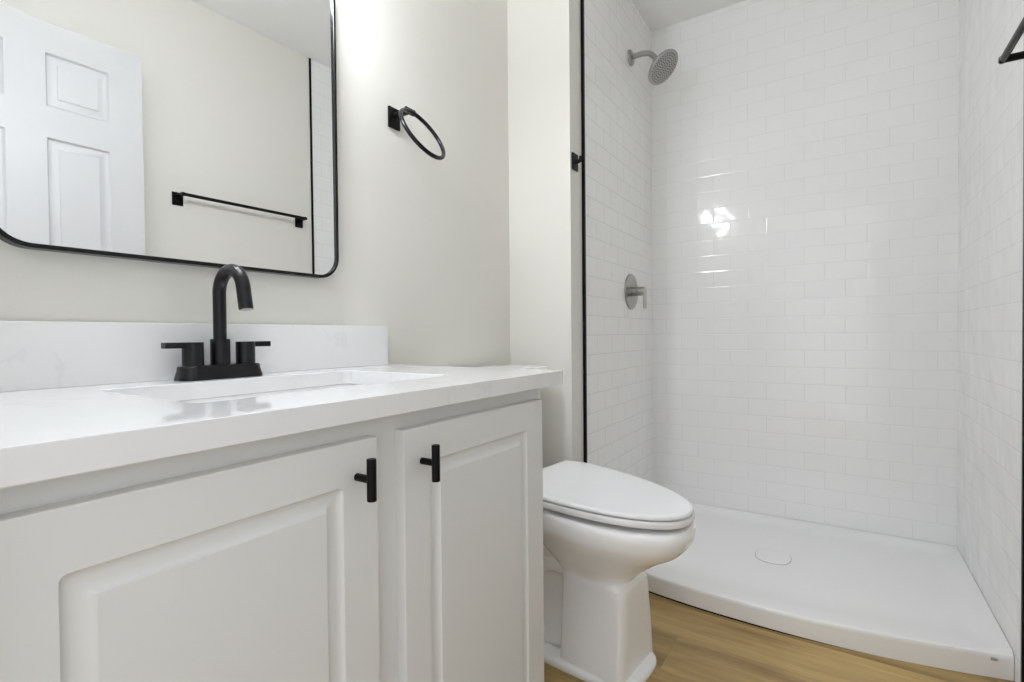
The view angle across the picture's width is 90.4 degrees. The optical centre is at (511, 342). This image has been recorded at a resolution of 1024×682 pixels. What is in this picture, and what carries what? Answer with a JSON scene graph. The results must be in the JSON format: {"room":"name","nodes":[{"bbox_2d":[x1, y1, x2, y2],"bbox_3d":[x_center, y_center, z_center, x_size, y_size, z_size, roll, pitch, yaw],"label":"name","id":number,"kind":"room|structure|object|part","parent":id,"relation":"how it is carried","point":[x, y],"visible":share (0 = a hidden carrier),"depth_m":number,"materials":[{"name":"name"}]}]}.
{"room":"bathroom","nodes":[
{"label":"bathroom","id":0,"kind":"room"},
{"bbox_2d":[0,0,510,366],"bbox_3d":[-0.525,-0.334,1.306,0.100,2.511,1.742,0,1,33],"label":"wall","id":1,"kind":"structure","parent":0,"point":[424,254],"depth_m":1.51,"materials":[{"name":"white paint"}]},
{"bbox_2d":[0,0,338,277],"bbox_3d":[-0.628,-0.540,1.029,0.025,0.772,0.640,0,1,33],"label":"wall mirror","id":2,"kind":"object","parent":1,"relation":"attached to","point":[200,133],"visible":1,"depth_m":0.98,"materials":[{"name":"black mirror"}]},
{"bbox_2d":[0,321,387,391],"bbox_3d":[-0.619,0.017,1.048,0.020,0.109,0.954,0,1,33],"label":"backsplash","id":3,"kind":"structure","parent":1,"relation":"attached to","point":[34,355],"depth_m":0.93,"materials":[{"name":"white stone"}]},
{"bbox_2d":[388,105,445,159],"bbox_3d":[-0.277,-0.598,1.456,0.152,0.170,0.172,0,1,33],"label":"towel ring","id":4,"kind":"object","parent":1,"relation":"attached to","point":[395,116],"visible":1,"depth_m":1.47,"materials":[{"name":"black metal"}]},
{"bbox_3d":[-0.344,-0.653,1.486,0.006,0.060,0.044,0,1,33],"label":"mounting plate","id":5,"kind":"part","parent":4,"relation":"part of","materials":[{"name":"black metal"}]},
{"bbox_3d":[-0.313,-0.661,1.470,0.064,0.018,0.033,0,1,33],"label":"post","id":6,"kind":"part","parent":4,"relation":"part of","materials":[{"name":"black metal"}]},
{"bbox_2d":[507,0,583,467],"bbox_3d":[0.088,-0.350,2.006,0.368,2.511,0.099,0,1,33],"label":"wall partition","id":7,"kind":"structure","parent":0,"point":[544,36],"depth_m":1.92,"materials":[{"name":"white paint"}]},
{"bbox_2d":[572,152,581,171],"bbox_3d":[0.245,-0.668,1.877,0.033,0.061,0.044,0,1,33],"label":"robe hook","id":8,"kind":"object","parent":7,"relation":"attached to","point":[575,160],"visible":1,"depth_m":1.87,"materials":[{"name":"black metal"}]},
{"bbox_3d":[0.233,-0.668,1.884,0.006,0.061,0.044,0,1,33],"label":"mounting plate","id":9,"kind":"part","parent":8,"relation":"part of","materials":[{"name":"black metal"}]},
{"bbox_3d":[0.247,-0.672,1.875,0.027,0.025,0.015,0,1,33],"label":"hook arm","id":10,"kind":"part","parent":8,"relation":"part of","materials":[{"name":"black metal"}]},
{"bbox_2d":[584,0,653,482],"bbox_3d":[0.378,-0.359,2.454,0.368,2.511,0.968,0,1,33],"label":"wall","id":11,"kind":"structure","parent":0,"point":[618,94],"depth_m":2.25,"materials":[{"name":"tile"}]},
{"bbox_2d":[580,0,586,462],"bbox_3d":[0.276,-0.382,1.946,0.010,2.449,0.013,0,1,33],"label":"trim","id":12,"kind":"structure","parent":11,"relation":"attached to","point":[581,1],"depth_m":1.94,"materials":[{"name":"black metal"}]},
{"bbox_2d":[624,274,646,309],"bbox_3d":[0.590,-0.237,2.375,0.072,0.168,0.168,0,1,33],"label":"shower valve","id":13,"kind":"object","parent":11,"relation":"attached to","point":[632,291],"visible":1,"depth_m":2.36,"materials":[{"name":"silver metal"}]},
{"bbox_3d":[0.616,-0.203,2.359,0.011,0.095,0.025,0,1,33],"label":"lever","id":14,"kind":"part","parent":13,"relation":"part of","materials":[{"name":"silver metal"}]},
{"bbox_2d":[627,49,677,84],"bbox_3d":[0.646,-1.278,2.329,0.216,0.182,0.160,0,1,33],"label":"showerhead","id":15,"kind":"object","parent":11,"relation":"attached to","point":[663,65],"visible":1,"depth_m":2.31,"materials":[{"name":"silver metal"}]},
{"bbox_3d":[0.615,-1.315,2.348,0.127,0.067,0.024,0,1,33],"label":"shower arm","id":16,"kind":"part","parent":15,"relation":"part of","materials":[{"name":"silver metal"}]},
{"bbox_2d":[632,0,745,31],"bbox_3d":[0.420,-1.639,1.304,1.688,0.080,2.810,0,1,33],"label":"ceiling","id":17,"kind":"structure","parent":0,"point":[657,14],"depth_m":2.47,"materials":[{"name":"white paint"}]},
{"bbox_2d":[544,592,1014,681],"bbox_3d":[-0.134,0.960,0.437,3.700,0.060,4.956,0,1,33],"label":"floor","id":18,"kind":"structure","parent":0,"point":[690,644],"depth_m":1.46,"materials":[{"name":"brown wood"}]},
{"bbox_2d":[0,389,543,681],"bbox_3d":[-0.387,0.515,0.875,0.595,0.822,0.892,0,1,33],"label":"vanity cabinet","id":19,"kind":"object","parent":18,"relation":"on","point":[406,547],"visible":0.98,"depth_m":0.60,"materials":[{"name":"white paint"}]},
{"bbox_3d":[-0.299,0.469,0.543,0.018,0.672,0.403,0,1,33],"label":"door","id":20,"kind":"part","parent":19,"relation":"part of","materials":[{"name":"white paint"}]},
{"bbox_2d":[0,364,562,488],"bbox_3d":[-0.385,0.086,0.898,0.576,0.030,0.952,0,1,33],"label":"countertop","id":21,"kind":"structure","parent":19,"relation":"on","point":[53,433],"depth_m":0.60,"materials":[{"name":"white stone"}]},
{"bbox_2d":[161,264,270,381],"bbox_3d":[-0.580,-0.040,1.007,0.157,0.223,0.157,-1,1,-13],"label":"faucet","id":22,"kind":"object","parent":21,"relation":"on","point":[193,368],"visible":1,"depth_m":0.99,"materials":[{"name":"black metal"}]},
{"bbox_3d":[-0.622,0.006,0.943,0.019,0.011,0.044,0,1,33],"label":"lever","id":23,"kind":"part","parent":22,"relation":"part of","materials":[{"name":"black metal"}]},
{"bbox_3d":[-0.607,0.023,0.967,0.036,0.046,0.036,0,1,33],"label":"handle","id":24,"kind":"part","parent":22,"relation":"part of","materials":[{"name":"black metal"}]},
{"bbox_3d":[-0.579,0.058,1.011,0.058,0.027,0.160,0,1,33],"label":"plate","id":25,"kind":"part","parent":22,"relation":"part of","materials":[{"name":"black metal"}]},
{"bbox_3d":[-0.540,-0.077,0.983,0.119,0.148,0.026,0,1,33],"label":"spout","id":26,"kind":"part","parent":22,"relation":"part of","materials":[{"name":"black metal"}]},
{"bbox_3d":[-0.552,0.022,1.053,0.036,0.046,0.036,0,1,33],"label":"handle","id":27,"kind":"part","parent":22,"relation":"part of","materials":[{"name":"black metal"}]},
{"bbox_3d":[-0.536,0.004,1.076,0.019,0.011,0.044,0,1,33],"label":"lever","id":28,"kind":"part","parent":22,"relation":"part of","materials":[{"name":"black metal"}]},
{"bbox_2d":[179,384,365,402],"bbox_3d":[-0.386,0.179,0.913,0.359,0.153,0.530,0,1,33],"label":"undermount sink","id":29,"kind":"object","parent":21,"relation":"in","point":[223,398],"visible":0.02,"depth_m":1.03,"materials":[{"name":"white ceramic"}]},
{"bbox_3d":[-0.190,0.178,0.663,0.034,0.055,0.013,0,1,33],"label":"bar pull","id":30,"kind":"part","parent":19,"relation":"part of","materials":[{"name":"black metal"}]},
{"bbox_3d":[-0.123,0.181,0.767,0.034,0.055,0.013,0,1,33],"label":"bar pull","id":31,"kind":"part","parent":19,"relation":"part of","materials":[{"name":"black metal"}]},
{"bbox_3d":[-0.051,0.461,0.927,0.018,0.672,0.413,0,1,33],"label":"door","id":32,"kind":"part","parent":19,"relation":"part of","materials":[{"name":"white paint"}]},
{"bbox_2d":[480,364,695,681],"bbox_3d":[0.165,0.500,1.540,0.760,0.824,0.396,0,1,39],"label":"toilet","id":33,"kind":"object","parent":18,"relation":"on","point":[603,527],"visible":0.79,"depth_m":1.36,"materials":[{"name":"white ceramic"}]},
{"bbox_3d":[-0.060,0.102,1.713,0.189,0.029,0.396,0,1,39],"label":"tank lid","id":34,"kind":"part","parent":33,"relation":"part of","materials":[{"name":"white ceramic"}]},
{"bbox_3d":[0.270,0.423,1.454,0.484,0.042,0.371,0,1,39],"label":"lid","id":35,"kind":"part","parent":33,"relation":"part of","materials":[{"name":"white plastic"}]},
{"bbox_3d":[0.271,0.441,1.453,0.486,0.050,0.374,0,1,39],"label":"seat","id":36,"kind":"part","parent":33,"relation":"part of","materials":[{"name":"white plastic"}]},
{"bbox_2d":[645,502,1013,680],"bbox_3d":[1.022,0.860,1.988,1.217,0.074,0.890,0,1,33],"label":"shower pan","id":37,"kind":"object","parent":18,"relation":"on","point":[888,596],"visible":0.8,"depth_m":1.75,"materials":[{"name":"white plastic"}]},
{"bbox_2d":[652,0,958,546],"bbox_3d":[1.322,-0.366,2.360,1.320,2.511,0.100,0,1,33],"label":"wall","id":38,"kind":"structure","parent":0,"point":[805,152],"depth_m":2.28,"materials":[{"name":"tile"}]},
{"bbox_2d":[957,0,1023,681],"bbox_3d":[1.565,-0.358,1.611,0.100,2.511,0.894,0,1,33],"label":"wall","id":39,"kind":"structure","parent":0,"point":[990,93],"depth_m":1.58,"materials":[{"name":"tile"}]},
{"bbox_3d":[0.829,-0.335,0.474,0.100,2.511,1.815,0,1,33],"label":"wall","id":40,"kind":"structure","parent":0,"visible":0},
{"bbox_2d":[998,17,1023,63],"bbox_3d":[1.038,-0.662,0.955,0.069,0.059,0.648,0,1,33],"label":"towel bar","id":41,"kind":"object","parent":40,"relation":"attached to","point":[1006,56],"visible":1,"depth_m":1.17,"materials":[{"name":"black metal"}]},
{"bbox_3d":[1.199,-0.679,1.209,0.062,0.018,0.018,0,1,33],"label":"post","id":42,"kind":"part","parent":41,"relation":"part of","materials":[{"name":"black metal"}]},
{"bbox_2d":[1020,107,1023,681],"bbox_3d":[1.278,-0.350,1.266,0.006,2.511,0.012,0,1,33],"label":"trim","id":43,"kind":"structure","parent":40,"relation":"attached to","point":[1022,488],"depth_m":1.28,"materials":[{"name":"black metal"}]}
]}

